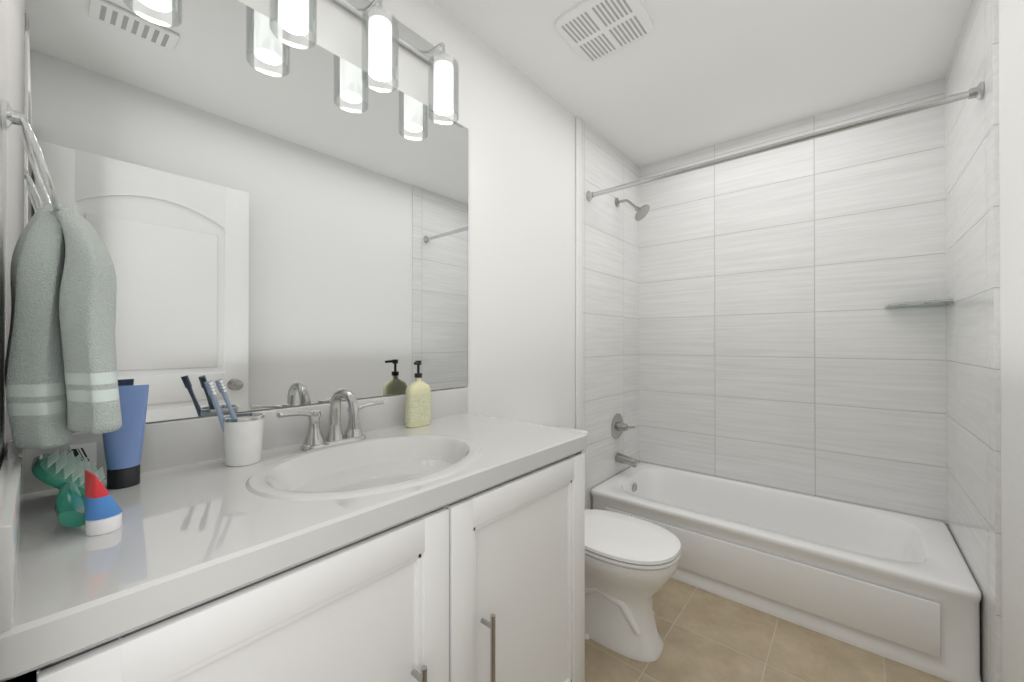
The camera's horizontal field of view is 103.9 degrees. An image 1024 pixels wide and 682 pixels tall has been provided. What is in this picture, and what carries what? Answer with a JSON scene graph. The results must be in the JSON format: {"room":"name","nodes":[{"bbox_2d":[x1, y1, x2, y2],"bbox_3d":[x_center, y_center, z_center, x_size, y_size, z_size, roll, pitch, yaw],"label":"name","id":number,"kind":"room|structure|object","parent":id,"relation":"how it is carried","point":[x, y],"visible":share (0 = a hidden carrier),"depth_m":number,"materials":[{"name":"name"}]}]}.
{"room":"bathroom","nodes":[
{"label":"bathroom","id":0,"kind":"room"},
{"bbox_2d":[0,0,7,467],"bbox_3d":[-0.374,-0.039,0.200,1.524,2.440,0.100,0,0,40],"label":"wall","id":1,"kind":"structure","parent":0,"point":[3,96],"depth_m":0.67,"materials":[{"name":"white paint"}]},
{"bbox_2d":[1,99,121,448],"bbox_3d":[-0.748,-0.104,0.672,0.264,0.540,0.134,0,0,40],"label":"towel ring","id":2,"kind":"object","parent":1,"relation":"attached to","point":[61,382],"visible":1,"depth_m":0.61,"materials":[{"name":"grey fabric"}]},
{"bbox_2d":[5,0,574,451],"bbox_3d":[-0.303,-0.033,1.537,0.100,2.440,3.830,0,0,40],"label":"wall","id":3,"kind":"structure","parent":0,"point":[521,240],"depth_m":1.76,"materials":[{"name":"white paint"}]},
{"bbox_2d":[24,0,467,422],"bbox_3d":[-0.541,-0.336,1.173,0.006,1.028,1.125,0,0,40],"label":"mirror","id":4,"kind":"object","parent":3,"relation":"attached to","point":[257,204],"visible":0.83,"depth_m":1.01,"materials":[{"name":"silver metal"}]},
{"bbox_2d":[269,0,458,124],"bbox_3d":[-0.491,-0.925,1.127,0.146,0.290,0.875,0,0,40],"label":"sconce","id":5,"kind":"object","parent":3,"relation":"attached to","point":[385,28],"visible":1,"depth_m":1.21,"materials":[{"name":"white glass"}]},
{"bbox_2d":[575,116,582,429],"bbox_3d":[0.377,-0.030,2.249,0.014,2.440,0.065,0,0,40],"label":"trim","id":6,"kind":"structure","parent":3,"relation":"attached to","point":[579,273],"depth_m":2.24,"materials":[{"name":"white"}]},
{"bbox_2d":[583,121,638,509],"bbox_3d":[0.652,-0.029,2.575,0.012,2.440,0.788,0,0,40],"label":"tile","id":7,"kind":"structure","parent":3,"relation":"attached to","point":[610,310],"depth_m":2.51,"materials":[{"name":"white tile"}]},
{"bbox_2d":[611,413,634,438],"bbox_3d":[0.714,0.551,2.570,0.084,0.164,0.169,0,0,40],"label":"shower valve","id":8,"kind":"object","parent":7,"relation":"attached to","point":[618,426],"visible":1,"depth_m":2.56,"materials":[{"name":"silver metal"}]},
{"bbox_2d":[615,452,637,466],"bbox_3d":[0.729,0.757,2.553,0.134,0.074,0.062,0,0,40],"label":"tub spout","id":9,"kind":"object","parent":7,"relation":"attached to","point":[623,459],"visible":1,"depth_m":2.54,"materials":[{"name":"silver metal"}]},
{"bbox_2d":[615,198,649,220],"bbox_3d":[0.761,-0.841,2.533,0.212,0.175,0.114,0,0,40],"label":"shower head","id":10,"kind":"object","parent":7,"relation":"attached to","point":[642,212],"visible":1,"depth_m":2.50},
{"bbox_2d":[586,82,983,200],"bbox_3d":[1.015,-0.842,1.838,1.498,0.056,0.056,0,0,40],"label":"rail","id":11,"kind":"object","parent":7,"relation":"attached to","point":[977,92],"visible":1,"depth_m":1.64,"materials":[{"name":"silver metal"}]},
{"bbox_2d":[432,0,970,166],"bbox_3d":[0.316,-1.281,1.017,1.724,0.050,3.830,0,0,40],"label":"ceiling","id":12,"kind":"structure","parent":0,"point":[684,76],"depth_m":1.80,"materials":[{"name":"white paint"}]},
{"bbox_2d":[556,0,652,61],"bbox_3d":[0.367,-1.242,1.590,0.310,0.020,0.310,0,0,40],"label":"fan","id":13,"kind":"object","parent":12,"relation":"attached to","point":[592,30],"visible":1,"depth_m":1.57,"materials":[{"name":"white plastic"}]},
{"bbox_2d":[585,578,949,681],"bbox_3d":[0.316,1.209,1.006,1.724,0.050,3.830,0,0,40],"label":"floor","id":14,"kind":"structure","parent":0,"point":[706,636],"depth_m":1.52,"materials":[{"name":"tile"}]},
{"bbox_2d":[0,387,586,681],"bbox_3d":[-0.327,0.653,0.966,0.594,1.061,1.126,0,0,40],"label":"bathroom vanity","id":15,"kind":"object","parent":14,"relation":"on","point":[351,538],"visible":1,"depth_m":0.72,"materials":[{"name":"white"}]},
{"bbox_2d":[31,449,104,526],"bbox_3d":[-0.722,0.236,0.660,0.248,0.035,0.101,10,-34,40],"label":"scrub brush","id":16,"kind":"object","parent":15,"relation":"on","point":[63,474],"visible":0.94,"depth_m":0.65,"materials":[{"name":"teal plastic"}]},
{"bbox_2d":[84,470,122,535],"bbox_3d":[-0.606,0.235,0.595,0.052,0.086,0.039,0,0,40],"label":"toothpaste tube","id":17,"kind":"object","parent":15,"relation":"on","point":[103,512],"visible":1,"depth_m":0.58,"materials":[{"name":"multicoloured plastic"}]},
{"bbox_2d":[102,385,148,488],"bbox_3d":[-0.751,0.183,0.777,0.048,0.192,0.070,0,0,40],"label":"tube","id":18,"kind":"object","parent":15,"relation":"on","point":[123,445],"visible":0.9,"depth_m":0.77,"materials":[{"name":"blue plastic"}]},
{"bbox_2d":[204,379,264,466],"bbox_3d":[-0.630,0.182,0.912,0.084,0.194,0.119,0,0,40],"label":"toothbrush cup","id":19,"kind":"object","parent":15,"relation":"on","point":[243,437],"visible":1,"depth_m":0.90,"materials":[{"name":"ceramic"}]},
{"bbox_2d":[276,387,384,451],"bbox_3d":[-0.448,0.202,1.062,0.152,0.157,0.286,0,0,40],"label":"faucet","id":20,"kind":"object","parent":15,"relation":"on","point":[353,439],"depth_m":1.06,"materials":[{"name":"silver metal"}]},
{"bbox_2d":[405,360,430,427],"bbox_3d":[-0.310,0.173,1.333,0.045,0.216,0.089,0,0,40],"label":"soap dispenser","id":21,"kind":"object","parent":15,"relation":"on","point":[418,402],"visible":1,"depth_m":1.31,"materials":[{"name":"beige plastic"}]},
{"bbox_2d":[554,426,680,661],"bbox_3d":[0.352,0.810,1.698,0.682,0.755,0.396,0,0,40],"label":"toilet","id":22,"kind":"object","parent":14,"relation":"on","point":[631,564],"visible":0.6,"depth_m":1.52,"materials":[{"name":"white ceramic"}]},
{"bbox_2d":[591,462,980,681],"bbox_3d":[1.246,1.022,2.102,1.494,0.335,0.725,0,0,40],"label":"bathtub","id":23,"kind":"object","parent":14,"relation":"on","point":[904,589],"visible":0.92,"depth_m":1.75,"materials":[{"name":"white ceramic"}]},
{"bbox_2d":[998,0,1023,681],"bbox_3d":[0.935,-0.038,0.485,0.100,2.440,3.830,0,0,40],"label":"wall","id":24,"kind":"structure","parent":0,"point":[1011,108],"depth_m":1.15,"materials":[{"name":"white paint"}]},
{"bbox_2d":[885,298,953,307],"bbox_3d":[1.907,-0.176,1.888,0.212,0.019,0.212,0,0,40],"label":"corner shelf","id":25,"kind":"object","parent":24,"relation":"attached to","point":[926,304],"visible":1,"depth_m":1.87,"materials":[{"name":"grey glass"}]},
{"bbox_2d":[945,0,1001,681],"bbox_3d":[1.783,-0.033,1.571,0.012,2.440,0.853,0,0,40],"label":"tile","id":26,"kind":"structure","parent":24,"relation":"attached to","point":[973,410],"depth_m":1.43,"materials":[{"name":"white tile"}]},
{"bbox_3d":[1.523,-0.029,2.433,1.724,2.440,0.100,0,0,40],"label":"wall","id":27,"kind":"structure","parent":0,"visible":0},
{"bbox_2d":[639,78,946,523],"bbox_3d":[1.487,-0.191,2.391,1.524,2.117,0.012,0,0,40],"label":"tile","id":28,"kind":"structure","parent":27,"relation":"attached to","point":[781,347],"depth_m":2.24,"materials":[{"name":"white tile"}]}
]}

